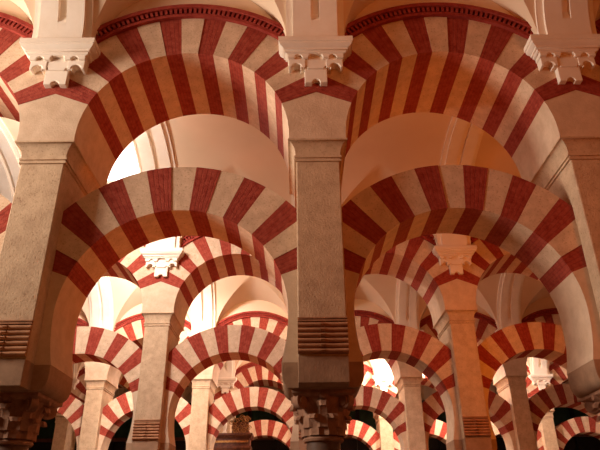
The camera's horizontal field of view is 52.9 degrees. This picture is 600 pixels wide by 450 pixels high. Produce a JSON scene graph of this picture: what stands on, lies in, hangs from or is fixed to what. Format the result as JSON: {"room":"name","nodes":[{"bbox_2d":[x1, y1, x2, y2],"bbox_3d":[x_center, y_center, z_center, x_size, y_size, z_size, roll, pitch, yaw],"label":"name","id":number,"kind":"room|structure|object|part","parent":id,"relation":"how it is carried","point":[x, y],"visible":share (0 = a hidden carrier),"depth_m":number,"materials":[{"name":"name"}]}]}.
{"room":"mosque","nodes":[
{"label":"mosque","id":0,"kind":"room"},
{"bbox_2d":[0,112,520,247],"bbox_3d":[0.169,-1.266,10.764,12.690,1.660,4.708,0,-27,0],"label":"ceiling","id":1,"kind":"structure","parent":0,"point":[394,145],"depth_m":11.86,"materials":[{"name":"paint"}]},
{"bbox_2d":[107,140,140,183],"bbox_3d":[-3.637,-1.589,11.264,0.900,0.474,2.400,0,-27,0],"label":"window","id":2,"kind":"structure","parent":1,"relation":"in","point":[127,163],"depth_m":12.01,"materials":[{"name":"white"}]},
{"bbox_3d":[-3.202,-1.583,11.262,0.030,0.453,2.400,0,-27,0],"label":"frame","id":3,"kind":"part","parent":2,"relation":"part of","materials":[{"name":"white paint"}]},
{"bbox_2d":[10,0,599,38],"bbox_3d":[0.174,-3.914,5.506,12.690,1.660,4.708,0,-27,0],"label":"ceiling","id":4,"kind":"structure","parent":0,"point":[48,18],"depth_m":7.19,"materials":[{"name":"paint"}]},
{"bbox_2d":[72,357,550,378],"bbox_3d":[0.159,4.031,21.282,24.690,1.660,4.708,0,-27,0],"label":"ceiling","id":5,"kind":"structure","parent":0,"point":[380,367],"depth_m":22.97,"materials":[{"name":"paint"}]},
{"bbox_2d":[361,361,379,388],"bbox_3d":[1.660,5.707,23.691,3.000,2.416,1.260,0,-27,0],"label":"round arch","id":6,"kind":"object","parent":5,"relation":"hanging from","point":[368,373],"visible":0.13,"depth_m":23.02,"materials":[{"name":"stone"}]},
{"bbox_3d":[1.661,5.489,23.152,2.608,0.636,0.100,0,-27,0],"label":"moulding","id":7,"kind":"part","parent":6,"relation":"part of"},
{"bbox_2d":[387,373,436,396],"bbox_3d":[4.660,5.680,23.707,3.000,2.416,1.260,0,-27,0],"label":"round arch","id":8,"kind":"object","parent":5,"relation":"hanging from","point":[425,381],"visible":0.08,"depth_m":23.03,"materials":[{"name":"stone"}]},
{"bbox_2d":[491,366,540,397],"bbox_3d":[7.660,5.654,23.723,3.000,2.416,1.260,0,-27,0],"label":"round arch","id":9,"kind":"object","parent":5,"relation":"hanging from","point":[532,389],"visible":0.06,"depth_m":22.88,"materials":[{"name":"stone"}]},
{"bbox_2d":[81,273,550,331],"bbox_3d":[0.164,1.383,16.023,18.690,1.660,4.708,0,-27,0],"label":"ceiling","id":10,"kind":"structure","parent":0,"point":[505,297],"depth_m":17.69,"materials":[{"name":"paint"}]},
{"bbox_2d":[354,299,395,368],"bbox_3d":[1.665,3.058,18.433,3.000,2.416,1.260,0,-27,0],"label":"round arch","id":11,"kind":"object","parent":10,"relation":"hanging from","point":[366,312],"visible":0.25,"depth_m":17.97,"materials":[{"name":"beige stone"}]},
{"bbox_3d":[1.666,2.840,17.893,2.608,0.636,0.100,0,-27,0],"label":"moulding","id":12,"kind":"part","parent":11,"relation":"part of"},
{"bbox_2d":[420,304,497,346],"bbox_3d":[4.665,3.032,18.449,3.000,2.416,1.260,0,-27,0],"label":"round arch","id":13,"kind":"object","parent":10,"relation":"hanging from","point":[485,326],"visible":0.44,"depth_m":17.85,"materials":[{"name":"stone"}]},
{"bbox_3d":[4.666,2.814,17.909,2.608,0.636,0.100,0,-27,0],"label":"moulding","id":14,"kind":"part","parent":13,"relation":"part of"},
{"bbox_2d":[113,383,565,399],"bbox_3d":[0.153,6.680,26.541,24.690,1.660,4.708,0,-27,0],"label":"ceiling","id":15,"kind":"structure","parent":0,"point":[426,391],"depth_m":28.26,"materials":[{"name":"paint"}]},
{"bbox_2d":[128,383,568,402],"bbox_3d":[0.182,10.548,27.396,30.000,9.000,0.300,0,-27,0],"label":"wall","id":16,"kind":"structure","parent":0,"point":[188,399],"depth_m":28.52,"materials":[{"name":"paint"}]},
{"bbox_3d":[0.244,7.335,10.791,30.000,0.200,32.852,0,-27,0],"label":"floor","id":17,"kind":"structure","parent":0,"visible":0},
{"bbox_2d":[0,37,115,449],"bbox_3d":[-2.786,1.141,6.133,0.866,6.735,1.430,0,-27,0],"label":"stone pier","id":18,"kind":"object","parent":17,"relation":"on","point":[66,156],"visible":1,"depth_m":6.29,"materials":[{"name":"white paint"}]},
{"bbox_3d":[-2.805,-0.539,7.099,0.653,0.265,1.215,0,-27,0],"label":"impost moulding","id":19,"kind":"part","parent":18,"relation":"part of","materials":[{"name":"stone"}]},
{"bbox_3d":[-2.818,-2.044,7.078,0.866,0.195,0.252,0,-27,0],"label":"cornice","id":20,"kind":"part","parent":18,"relation":"part of","materials":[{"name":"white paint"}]},
{"bbox_2d":[34,167,297,378],"bbox_3d":[-1.294,0.481,6.563,2.527,2.220,0.644,0,-27,0],"label":"arch","id":21,"kind":"object","parent":18,"relation":"attached to","point":[122,216],"visible":0.98,"depth_m":6.54,"materials":[{"name":"red stone"}]},
{"bbox_2d":[55,0,315,159],"bbox_3d":[-1.324,-2.213,7.899,3.000,2.416,1.260,0,-27,0],"label":"round arch","id":22,"kind":"object","parent":18,"relation":"on","point":[159,61],"visible":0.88,"depth_m":7.37,"materials":[{"name":"red brick"}]},
{"bbox_3d":[-1.323,-2.431,7.359,2.608,0.636,0.100,0,-27,0],"label":"moulding","id":23,"kind":"part","parent":22,"relation":"part of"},
{"bbox_2d":[51,379,79,449],"bbox_3d":[-8.801,9.139,21.877,0.866,6.735,1.430,0,-27,0],"label":"stone pier","id":24,"kind":"object","parent":17,"relation":"on","point":[64,437],"visible":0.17,"depth_m":22.25,"materials":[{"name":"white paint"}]},
{"bbox_3d":[-8.820,7.459,22.843,0.653,0.265,1.215,0,-27,0],"label":"impost moulding","id":25,"kind":"part","parent":24,"relation":"part of","materials":[{"name":"stone"}]},
{"bbox_3d":[-8.834,5.954,22.822,0.866,0.195,0.252,0,-27,0],"label":"cornice","id":26,"kind":"part","parent":24,"relation":"part of","materials":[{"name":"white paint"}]},
{"bbox_2d":[70,366,130,402],"bbox_3d":[-7.339,5.785,23.643,3.000,2.416,1.260,0,-27,0],"label":"round arch","id":27,"kind":"object","parent":24,"relation":"on","point":[79,392],"visible":0.1,"depth_m":22.91,"materials":[{"name":"stone"}]},
{"bbox_2d":[78,362,121,449],"bbox_3d":[-5.796,6.464,16.634,0.866,6.735,1.430,0,-27,0],"label":"stone pier","id":28,"kind":"object","parent":17,"relation":"on","point":[101,379],"visible":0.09,"depth_m":17.02,"materials":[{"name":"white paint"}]},
{"bbox_3d":[-5.816,4.784,17.601,0.653,0.265,1.215,0,-27,0],"label":"impost moulding","id":29,"kind":"part","parent":28,"relation":"part of","materials":[{"name":"stone"}]},
{"bbox_2d":[97,391,190,449],"bbox_3d":[-4.304,5.804,17.064,2.527,2.220,0.644,0,-27,0],"label":"arch","id":30,"kind":"object","parent":28,"relation":"attached to","point":[119,410],"visible":0.56,"depth_m":16.97,"materials":[{"name":"stone"}]},
{"bbox_2d":[114,303,191,349],"bbox_3d":[-4.334,3.110,18.400,3.000,2.416,1.260,0,-27,0],"label":"round arch","id":31,"kind":"object","parent":28,"relation":"on","point":[131,325],"visible":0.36,"depth_m":17.82,"materials":[{"name":"white stone"}]},
{"bbox_3d":[-4.333,2.892,17.861,2.608,0.636,0.100,0,-27,0],"label":"moulding","id":32,"kind":"part","parent":31,"relation":"part of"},
{"bbox_2d":[29,403,190,449],"bbox_3d":[-9.741,11.405,26.540,9.930,6.900,0.280,0,-27,0],"label":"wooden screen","id":33,"kind":"object","parent":17,"relation":"on","point":[44,440],"visible":0.05,"depth_m":27.39,"materials":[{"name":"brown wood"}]},
{"bbox_3d":[-11.628,9.171,27.664,1.041,1.260,0.040,0,-27,0],"label":"panel","id":34,"kind":"part","parent":33,"relation":"part of","materials":[{"name":"black wood"}]},
{"bbox_3d":[-9.759,9.753,27.305,9.930,0.140,0.160,0,-27,0],"label":"rail","id":35,"kind":"part","parent":33,"relation":"part of","materials":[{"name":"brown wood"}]},
{"bbox_3d":[-8.499,11.466,26.466,0.140,6.700,0.120,0,-27,0],"label":"post","id":36,"kind":"part","parent":33,"relation":"part of","materials":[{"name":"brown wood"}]},
{"bbox_3d":[-7.905,9.139,27.684,1.041,1.260,0.040,0,-27,0],"label":"panel","id":37,"kind":"part","parent":33,"relation":"part of","materials":[{"name":"black wood"}]},
{"bbox_3d":[-5.423,9.117,27.697,1.041,1.260,0.040,0,-27,0],"label":"panel","id":38,"kind":"part","parent":33,"relation":"part of","materials":[{"name":"black wood"}]},
{"bbox_2d":[126,248,188,449],"bbox_3d":[-2.791,3.790,11.392,0.866,6.735,1.430,0,-27,0],"label":"stone pier","id":39,"kind":"object","parent":17,"relation":"on","point":[165,308],"visible":1,"depth_m":11.72,"materials":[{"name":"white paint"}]},
{"bbox_3d":[-2.824,0.605,12.337,0.866,0.195,0.252,0,-27,0],"label":"cornice","id":40,"kind":"part","parent":39,"relation":"part of","materials":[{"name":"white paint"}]},
{"bbox_3d":[-2.811,2.110,12.358,0.653,0.265,1.215,0,-27,0],"label":"impost moulding","id":41,"kind":"part","parent":39,"relation":"part of","materials":[{"name":"stone"}]},
{"bbox_2d":[161,236,280,306],"bbox_3d":[-1.329,0.436,13.158,3.000,2.416,1.260,0,-27,0],"label":"round arch","id":42,"kind":"object","parent":39,"relation":"on","point":[205,261],"visible":0.19,"depth_m":12.57,"materials":[{"name":"stone"}]},
{"bbox_3d":[-1.328,0.218,12.618,2.608,0.636,0.100,0,-27,0],"label":"moulding","id":43,"kind":"part","parent":42,"relation":"part of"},
{"bbox_2d":[161,325,298,446],"bbox_3d":[-1.299,3.130,11.821,2.527,2.220,0.644,0,-27,0],"label":"arch","id":44,"kind":"object","parent":39,"relation":"attached to","point":[207,348],"visible":0.8,"depth_m":11.82,"materials":[{"name":"stone"}]},
{"bbox_2d":[188,332,220,449],"bbox_3d":[-2.796,6.438,16.651,0.866,6.735,1.430,0,-27,0],"label":"stone pier","id":45,"kind":"object","parent":17,"relation":"on","point":[204,385],"visible":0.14,"depth_m":16.90,"materials":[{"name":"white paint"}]},
{"bbox_3d":[-2.829,3.253,17.596,0.866,0.195,0.252,0,-27,0],"label":"cornice","id":46,"kind":"part","parent":45,"relation":"part of","materials":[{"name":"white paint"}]},
{"bbox_3d":[-2.816,4.758,17.617,0.653,0.265,1.215,0,-27,0],"label":"impost moulding","id":47,"kind":"part","parent":45,"relation":"part of","materials":[{"name":"stone"}]},
{"bbox_2d":[207,387,292,449],"bbox_3d":[-1.304,5.778,17.080,2.527,2.220,0.644,0,-27,0],"label":"arch","id":48,"kind":"object","parent":45,"relation":"attached to","point":[231,404],"visible":0.87,"depth_m":17.09,"materials":[{"name":"stone"}]},
{"bbox_2d":[217,300,287,369],"bbox_3d":[-1.334,3.084,18.416,3.000,2.416,1.260,0,-27,0],"label":"round arch","id":49,"kind":"object","parent":45,"relation":"on","point":[265,315],"visible":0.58,"depth_m":17.94,"materials":[{"name":"beige stone"}]},
{"bbox_3d":[-1.333,2.866,17.877,2.608,0.636,0.100,0,-27,0],"label":"moulding","id":50,"kind":"part","parent":49,"relation":"part of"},
{"bbox_2d":[214,377,236,432],"bbox_3d":[-2.801,9.086,21.909,0.866,6.735,1.430,0,-27,0],"label":"stone pier","id":51,"kind":"object","parent":17,"relation":"on","point":[225,383],"visible":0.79,"depth_m":22.76,"materials":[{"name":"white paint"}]},
{"bbox_3d":[-2.834,5.901,22.854,0.866,0.195,0.252,0,-27,0],"label":"cornice","id":52,"kind":"part","parent":51,"relation":"part of","materials":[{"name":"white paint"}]},
{"bbox_2d":[225,361,283,393],"bbox_3d":[-1.340,5.733,23.675,3.000,2.416,1.260,0,-27,0],"label":"round arch","id":53,"kind":"object","parent":51,"relation":"on","point":[248,374],"visible":0.35,"depth_m":23.08,"materials":[{"name":"stone"}]},
{"bbox_3d":[-1.339,5.515,23.136,2.608,0.636,0.100,0,-27,0],"label":"moulding","id":54,"kind":"part","parent":53,"relation":"part of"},
{"bbox_2d":[249,420,291,449],"bbox_3d":[-1.309,8.427,22.339,2.527,2.220,0.644,0,-27,0],"label":"arch","id":55,"kind":"object","parent":51,"relation":"attached to","point":[276,430],"visible":0.57,"depth_m":22.40,"materials":[{"name":"stone"}]},
{"bbox_2d":[213,415,253,449],"bbox_3d":[-2.352,9.146,20.372,1.440,5.238,0.800,0,-27,0],"label":"altarpiece","id":56,"kind":"object","parent":17,"relation":"on","point":[240,438],"visible":0.98,"depth_m":20.88,"materials":[{"name":"brown wood"}]},
{"bbox_3d":[-2.367,7.852,21.052,1.340,0.160,0.750,0,-27,0],"label":"cornice","id":57,"kind":"part","parent":56,"relation":"part of","materials":[{"name":"brown wood"}]},
{"bbox_3d":[-2.371,7.465,21.218,1.440,0.160,0.800,0,-27,0],"label":"cornice","id":58,"kind":"part","parent":56,"relation":"part of","materials":[{"name":"brown wood"}]},
{"bbox_2d":[290,431,305,449],"bbox_3d":[0.209,3.764,11.408,0.866,6.735,1.430,0,-27,0],"label":"stone pier","id":59,"kind":"object","parent":17,"relation":"on","point":[294,445],"visible":0.06,"depth_m":10.98,"materials":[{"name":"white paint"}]},
{"bbox_2d":[365,234,456,304],"bbox_3d":[1.671,0.410,13.174,3.000,2.416,1.260,0,-27,0],"label":"round arch","id":60,"kind":"object","parent":59,"relation":"on","point":[413,262],"visible":0.16,"depth_m":12.56,"materials":[{"name":"stone"}]},
{"bbox_3d":[1.671,0.192,12.634,2.608,0.636,0.100,0,-27,0],"label":"moulding","id":61,"kind":"part","parent":60,"relation":"part of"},
{"bbox_2d":[234,409,393,449],"bbox_3d":[0.194,11.319,26.594,9.920,6.900,0.280,0,-27,0],"label":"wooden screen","id":62,"kind":"object","parent":17,"relation":"on","point":[365,416],"visible":0.02,"depth_m":27.58,"materials":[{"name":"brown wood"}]},
{"bbox_3d":[-2.932,9.095,27.710,1.040,1.260,0.040,0,-27,0],"label":"panel","id":63,"kind":"part","parent":62,"relation":"part of","materials":[{"name":"black wood"}]},
{"bbox_3d":[-1.692,9.085,27.717,1.040,1.260,0.040,0,-27,0],"label":"panel","id":64,"kind":"part","parent":62,"relation":"part of","materials":[{"name":"black wood"}]},
{"bbox_3d":[-1.045,11.401,26.506,0.140,6.700,0.120,0,-27,0],"label":"post","id":65,"kind":"part","parent":62,"relation":"part of","materials":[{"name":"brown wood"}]},
{"bbox_3d":[0.175,9.667,27.359,9.920,0.140,0.160,0,-27,0],"label":"rail","id":66,"kind":"part","parent":62,"relation":"part of","materials":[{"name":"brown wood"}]},
{"bbox_3d":[0.193,11.355,26.665,9.920,6.900,0.120,0,-27,0],"label":"panel","id":67,"kind":"part","parent":62,"relation":"part of","materials":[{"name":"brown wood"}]},
{"bbox_3d":[2.028,9.052,27.737,1.040,1.260,0.040,0,-27,0],"label":"panel","id":68,"kind":"part","parent":62,"relation":"part of","materials":[{"name":"black wood"}]},
{"bbox_3d":[2.674,11.369,26.526,0.140,6.700,0.120,0,-27,0],"label":"post","id":69,"kind":"part","parent":62,"relation":"part of","materials":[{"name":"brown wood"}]},
{"bbox_3d":[3.268,9.041,27.744,1.040,1.260,0.040,0,-27,0],"label":"panel","id":70,"kind":"part","parent":62,"relation":"part of","materials":[{"name":"black wood"}]},
{"bbox_2d":[278,36,363,449],"bbox_3d":[0.214,1.115,6.149,0.866,6.735,1.430,0,-27,0],"label":"stone pier","id":71,"kind":"object","parent":17,"relation":"on","point":[322,387],"visible":1,"depth_m":6.12,"materials":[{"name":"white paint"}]},
{"bbox_3d":[0.181,-2.070,7.094,0.866,0.195,0.252,0,-27,0],"label":"cornice","id":72,"kind":"part","parent":71,"relation":"part of","materials":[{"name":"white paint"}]},
{"bbox_3d":[0.195,-0.565,7.115,0.653,0.265,1.215,0,-27,0],"label":"impost moulding","id":73,"kind":"part","parent":71,"relation":"part of","materials":[{"name":"stone"}]},
{"bbox_2d":[316,0,575,157],"bbox_3d":[1.676,-2.239,7.915,3.000,2.416,1.260,0,-27,0],"label":"round arch","id":74,"kind":"object","parent":71,"relation":"on","point":[466,60],"visible":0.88,"depth_m":7.38,"materials":[{"name":"red brick"}]},
{"bbox_3d":[1.677,-2.457,7.375,2.608,0.636,0.100,0,-27,0],"label":"moulding","id":75,"kind":"part","parent":74,"relation":"part of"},
{"bbox_2d":[342,165,599,373],"bbox_3d":[1.706,0.455,6.579,2.527,2.220,0.644,0,-27,0],"label":"arch","id":76,"kind":"object","parent":71,"relation":"attached to","point":[512,213],"visible":0.94,"depth_m":6.56,"materials":[{"name":"stone"}]},
{"bbox_2d":[372,376,393,449],"bbox_3d":[3.199,9.034,21.942,0.866,6.735,1.430,0,-27,0],"label":"stone pier","id":77,"kind":"object","parent":17,"relation":"on","point":[383,427],"visible":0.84,"depth_m":22.32,"materials":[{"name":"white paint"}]},
{"bbox_2d":[346,420,380,449],"bbox_3d":[1.691,8.400,22.355,2.527,2.220,0.644,0,-27,0],"label":"arch","id":78,"kind":"object","parent":77,"relation":"attached to","point":[358,430],"visible":0.41,"depth_m":22.35,"materials":[{"name":"stone"}]},
{"bbox_3d":[3.179,7.354,22.908,0.653,0.265,1.215,0,-27,0],"label":"impost moulding","id":79,"kind":"part","parent":77,"relation":"part of","materials":[{"name":"stone"}]},
{"bbox_3d":[3.166,5.849,22.886,0.866,0.195,0.252,0,-27,0],"label":"cornice","id":80,"kind":"part","parent":77,"relation":"part of","materials":[{"name":"white paint"}]},
{"bbox_2d":[393,420,446,449],"bbox_3d":[4.691,8.374,22.371,2.527,2.220,0.644,0,-27,0],"label":"arch","id":81,"kind":"object","parent":77,"relation":"attached to","point":[438,430],"visible":0.29,"depth_m":22.39,"materials":[{"name":"stone"}]},
{"bbox_2d":[391,330,426,449],"bbox_3d":[3.204,6.386,16.683,0.866,6.735,1.430,0,-27,0],"label":"stone pier","id":82,"kind":"object","parent":17,"relation":"on","point":[407,379],"visible":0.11,"depth_m":16.95,"materials":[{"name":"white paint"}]},
{"bbox_2d":[354,386,407,449],"bbox_3d":[1.696,5.752,17.096,2.527,2.220,0.644,0,-27,0],"label":"arch","id":83,"kind":"object","parent":82,"relation":"attached to","point":[382,403],"visible":0.52,"depth_m":17.09,"materials":[{"name":"stone"}]},
{"bbox_3d":[3.184,4.706,17.649,0.653,0.265,1.215,0,-27,0],"label":"impost moulding","id":84,"kind":"part","parent":82,"relation":"part of","materials":[{"name":"stone"}]},
{"bbox_2d":[422,390,516,449],"bbox_3d":[4.696,5.726,17.112,2.527,2.220,0.644,0,-27,0],"label":"arch","id":85,"kind":"object","parent":82,"relation":"attached to","point":[500,414],"visible":0.54,"depth_m":17.00,"materials":[{"name":"stone"}]},
{"bbox_2d":[427,245,496,449],"bbox_3d":[3.209,3.737,11.424,0.866,6.735,1.430,0,-27,0],"label":"stone pier","id":86,"kind":"object","parent":17,"relation":"on","point":[452,307],"visible":1,"depth_m":11.73,"materials":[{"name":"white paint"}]},
{"bbox_2d":[356,323,461,443],"bbox_3d":[1.701,3.104,11.837,2.527,2.220,0.644,0,-27,0],"label":"arch","id":87,"kind":"object","parent":86,"relation":"attached to","point":[416,348],"visible":0.62,"depth_m":11.84,"materials":[{"name":"stone"}]},
{"bbox_3d":[3.176,0.552,12.369,0.866,0.195,0.252,0,-27,0],"label":"cornice","id":88,"kind":"part","parent":86,"relation":"part of","materials":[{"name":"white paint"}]},
{"bbox_3d":[3.189,2.058,12.390,0.653,0.265,1.215,0,-27,0],"label":"impost moulding","id":89,"kind":"part","parent":86,"relation":"part of","materials":[{"name":"stone"}]},
{"bbox_2d":[456,237,540,285],"bbox_3d":[4.670,0.384,13.190,3.000,2.416,1.260,0,-27,0],"label":"round arch","id":90,"kind":"object","parent":86,"relation":"on","point":[489,259],"visible":0.12,"depth_m":12.52,"materials":[{"name":"stone"}]},
{"bbox_2d":[478,322,599,438],"bbox_3d":[4.701,3.078,11.854,2.527,2.220,0.644,0,-27,0],"label":"arch","id":91,"kind":"object","parent":86,"relation":"attached to","point":[542,340],"visible":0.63,"depth_m":11.88,"materials":[{"name":"stone"}]},
{"bbox_2d":[422,400,599,449],"bbox_3d":[10.128,11.232,26.647,9.930,6.900,0.280,0,-27,0],"label":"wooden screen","id":92,"kind":"object","parent":17,"relation":"on","point":[561,414],"visible":0.02,"depth_m":27.38,"materials":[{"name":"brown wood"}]},
{"bbox_3d":[6.405,11.336,26.546,0.140,6.700,0.120,0,-27,0],"label":"post","id":93,"kind":"part","parent":92,"relation":"part of","materials":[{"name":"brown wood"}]},
{"bbox_3d":[6.999,9.009,27.764,1.041,1.260,0.040,0,-27,0],"label":"panel","id":94,"kind":"part","parent":92,"relation":"part of","materials":[{"name":"black wood"}]},
{"bbox_3d":[10.110,9.580,27.412,9.930,0.140,0.160,0,-27,0],"label":"rail","id":95,"kind":"part","parent":92,"relation":"part of","materials":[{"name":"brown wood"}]},
{"bbox_3d":[11.964,8.966,27.790,1.041,1.260,0.040,0,-27,0],"label":"panel","id":96,"kind":"part","parent":92,"relation":"part of","materials":[{"name":"black wood"}]},
{"bbox_3d":[12.611,11.282,26.579,0.140,6.700,0.120,0,-27,0],"label":"post","id":97,"kind":"part","parent":92,"relation":"part of","materials":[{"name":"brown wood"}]},
{"bbox_3d":[13.205,8.955,27.797,1.041,1.260,0.040,0,-27,0],"label":"panel","id":98,"kind":"part","parent":92,"relation":"part of","materials":[{"name":"black wood"}]},
{"bbox_2d":[493,329,536,449],"bbox_3d":[6.204,6.360,16.699,0.866,6.735,1.430,0,-27,0],"label":"stone pier","id":99,"kind":"object","parent":17,"relation":"on","point":[509,380],"visible":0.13,"depth_m":17.03,"materials":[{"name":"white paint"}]},
{"bbox_3d":[6.184,4.680,17.665,0.653,0.265,1.215,0,-27,0],"label":"impost moulding","id":100,"kind":"part","parent":99,"relation":"part of","materials":[{"name":"stone"}]},
{"bbox_2d":[521,297,561,357],"bbox_3d":[7.665,3.006,18.465,3.000,2.416,1.260,0,-27,0],"label":"round arch","id":101,"kind":"object","parent":99,"relation":"on","point":[545,310],"visible":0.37,"depth_m":18.00,"materials":[{"name":"stone"}]},
{"bbox_3d":[7.666,2.788,17.925,2.608,0.636,0.100,0,-27,0],"label":"moulding","id":102,"kind":"part","parent":101,"relation":"part of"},
{"bbox_2d":[528,384,598,449],"bbox_3d":[7.696,5.700,17.128,2.527,2.220,0.644,0,-27,0],"label":"arch","id":103,"kind":"object","parent":99,"relation":"attached to","point":[559,395],"visible":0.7,"depth_m":17.15,"materials":[{"name":"stone"}]},
{"bbox_2d":[528,374,558,449],"bbox_3d":[9.198,8.982,21.974,0.866,6.735,1.430,0,-27,0],"label":"stone pier","id":104,"kind":"object","parent":17,"relation":"on","point":[546,427],"visible":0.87,"depth_m":22.32,"materials":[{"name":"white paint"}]},
{"bbox_3d":[9.166,5.797,22.919,0.866,0.195,0.252,0,-27,0],"label":"cornice","id":105,"kind":"part","parent":104,"relation":"part of","materials":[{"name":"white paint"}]},
{"bbox_3d":[9.179,7.302,22.940,0.653,0.265,1.215,0,-27,0],"label":"impost moulding","id":106,"kind":"part","parent":104,"relation":"part of","materials":[{"name":"stone"}]},
{"bbox_2d":[542,362,568,389],"bbox_3d":[10.660,5.628,23.739,3.000,2.416,1.260,0,-27,0],"label":"round arch","id":107,"kind":"object","parent":104,"relation":"on","point":[559,373],"visible":0.21,"depth_m":23.09,"materials":[{"name":"stone"}]},
{"bbox_2d":[555,416,599,449],"bbox_3d":[10.690,8.322,22.403,2.527,2.220,0.644,0,-27,0],"label":"arch","id":108,"kind":"object","parent":104,"relation":"attached to","point":[565,430],"visible":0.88,"depth_m":22.44,"materials":[{"name":"stone"}]},
{"bbox_2d":[512,34,599,420],"bbox_3d":[3.166,1.089,6.165,0.890,6.735,1.430,0,-27,0],"label":"stone pier","id":109,"kind":"object","parent":17,"relation":"on","point":[559,152],"visible":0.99,"depth_m":6.80,"materials":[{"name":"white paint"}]},
{"bbox_3d":[3.121,-2.096,7.110,0.866,0.195,0.252,0,-27,0],"label":"cornice","id":110,"kind":"part","parent":109,"relation":"part of","materials":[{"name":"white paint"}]},
{"bbox_3d":[3.194,-0.591,7.131,0.653,0.265,1.215,0,-27,0],"label":"impost moulding","id":111,"kind":"part","parent":109,"relation":"part of","materials":[{"name":"stone"}]},
{"bbox_2d":[575,12,599,96],"bbox_3d":[4.676,-2.265,7.931,3.000,2.416,1.260,0,-27,0],"label":"round arch","id":112,"kind":"object","parent":109,"relation":"on","point":[590,84],"visible":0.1,"depth_m":7.04,"materials":[{"name":"red brick"}]},
{"bbox_3d":[4.676,-2.483,7.391,2.608,0.636,0.100,0,-27,0],"label":"moulding","id":113,"kind":"part","parent":112,"relation":"part of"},
{"bbox_3d":[-5.791,3.816,11.376,0.866,6.735,1.430,0,-27,0],"label":"stone pier","id":114,"kind":"object","parent":17,"relation":"on","visible":0},
{"bbox_2d":[72,326,141,442],"bbox_3d":[-4.298,3.156,11.805,2.527,2.220,0.644,0,-27,0],"label":"arch","id":115,"kind":"object","parent":114,"relation":"attached to","point":[90,344],"visible":0.45,"depth_m":11.82,"materials":[{"name":"stone"}]},
{"bbox_2d":[102,245,160,288],"bbox_3d":[-4.329,0.462,13.142,3.000,2.416,1.260,0,-27,0],"label":"round arch","id":116,"kind":"object","parent":114,"relation":"on","point":[131,267],"visible":0.06,"depth_m":12.38,"materials":[{"name":"stone"}]},
{"bbox_3d":[-8.796,6.490,16.618,0.866,6.735,1.429,0,-27,0],"label":"stone pier","id":117,"kind":"object","parent":17,"relation":"on","visible":0},
{"bbox_2d":[57,395,83,449],"bbox_3d":[-7.303,5.830,17.048,2.527,2.220,0.644,0,-27,0],"label":"arch","id":118,"kind":"object","parent":117,"relation":"attached to","point":[72,409],"visible":0.21,"depth_m":16.97,"materials":[{"name":"stone"}]},
{"bbox_2d":[76,311,88,326],"bbox_3d":[-7.334,3.136,18.384,3.000,2.416,1.260,0,-27,0],"label":"round arch","id":119,"kind":"object","parent":117,"relation":"on","point":[82,320],"visible":0.06,"depth_m":17.86,"materials":[{"name":"stone"}]},
{"bbox_3d":[-7.333,2.918,17.845,2.608,0.636,0.100,0,-27,0],"label":"moulding","id":120,"kind":"part","parent":119,"relation":"part of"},
{"bbox_3d":[6.199,9.008,21.958,0.866,6.735,1.430,0,-27,0],"label":"stone pier","id":121,"kind":"object","parent":17,"relation":"on","visible":0},
{"bbox_2d":[491,422,543,449],"bbox_3d":[7.691,8.348,22.387,2.527,2.220,0.644,0,-27,0],"label":"arch","id":122,"kind":"object","parent":121,"relation":"attached to","point":[540,446],"visible":0.09,"depth_m":22.30,"materials":[{"name":"stone"}]},
{"bbox_3d":[-5.785,1.167,6.117,0.866,6.735,1.430,0,-27,0],"label":"stone pier","id":123,"kind":"object","parent":17,"relation":"on","visible":0},
{"bbox_2d":[0,194,11,252],"bbox_3d":[-4.293,0.507,6.546,2.527,2.220,0.644,0,-27,0],"label":"arch","id":124,"kind":"object","parent":123,"relation":"attached to","point":[5,204],"visible":0.14,"depth_m":6.50,"materials":[{"name":"stone"}]},
{"bbox_2d":[0,0,56,121],"bbox_3d":[-4.324,-2.187,7.883,3.000,2.416,1.260,0,-27,0],"label":"round arch","id":125,"kind":"object","parent":123,"relation":"on","point":[18,86],"visible":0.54,"depth_m":7.23,"materials":[{"name":"stone"}]},
{"bbox_3d":[-4.323,-2.405,7.343,2.608,0.636,0.100,0,-27,0],"label":"moulding","id":126,"kind":"part","parent":125,"relation":"part of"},
{"bbox_3d":[-5.801,9.113,21.893,0.866,6.735,1.430,0,-27,0],"label":"stone pier","id":127,"kind":"object","parent":17,"relation":"on","visible":0},
{"bbox_2d":[187,382,224,399],"bbox_3d":[-4.339,5.759,23.659,3.000,2.416,1.260,0,-27,0],"label":"round arch","id":128,"kind":"object","parent":127,"relation":"on","point":[218,394],"visible":0.02,"depth_m":22.75,"materials":[{"name":"stone"}]}
]}

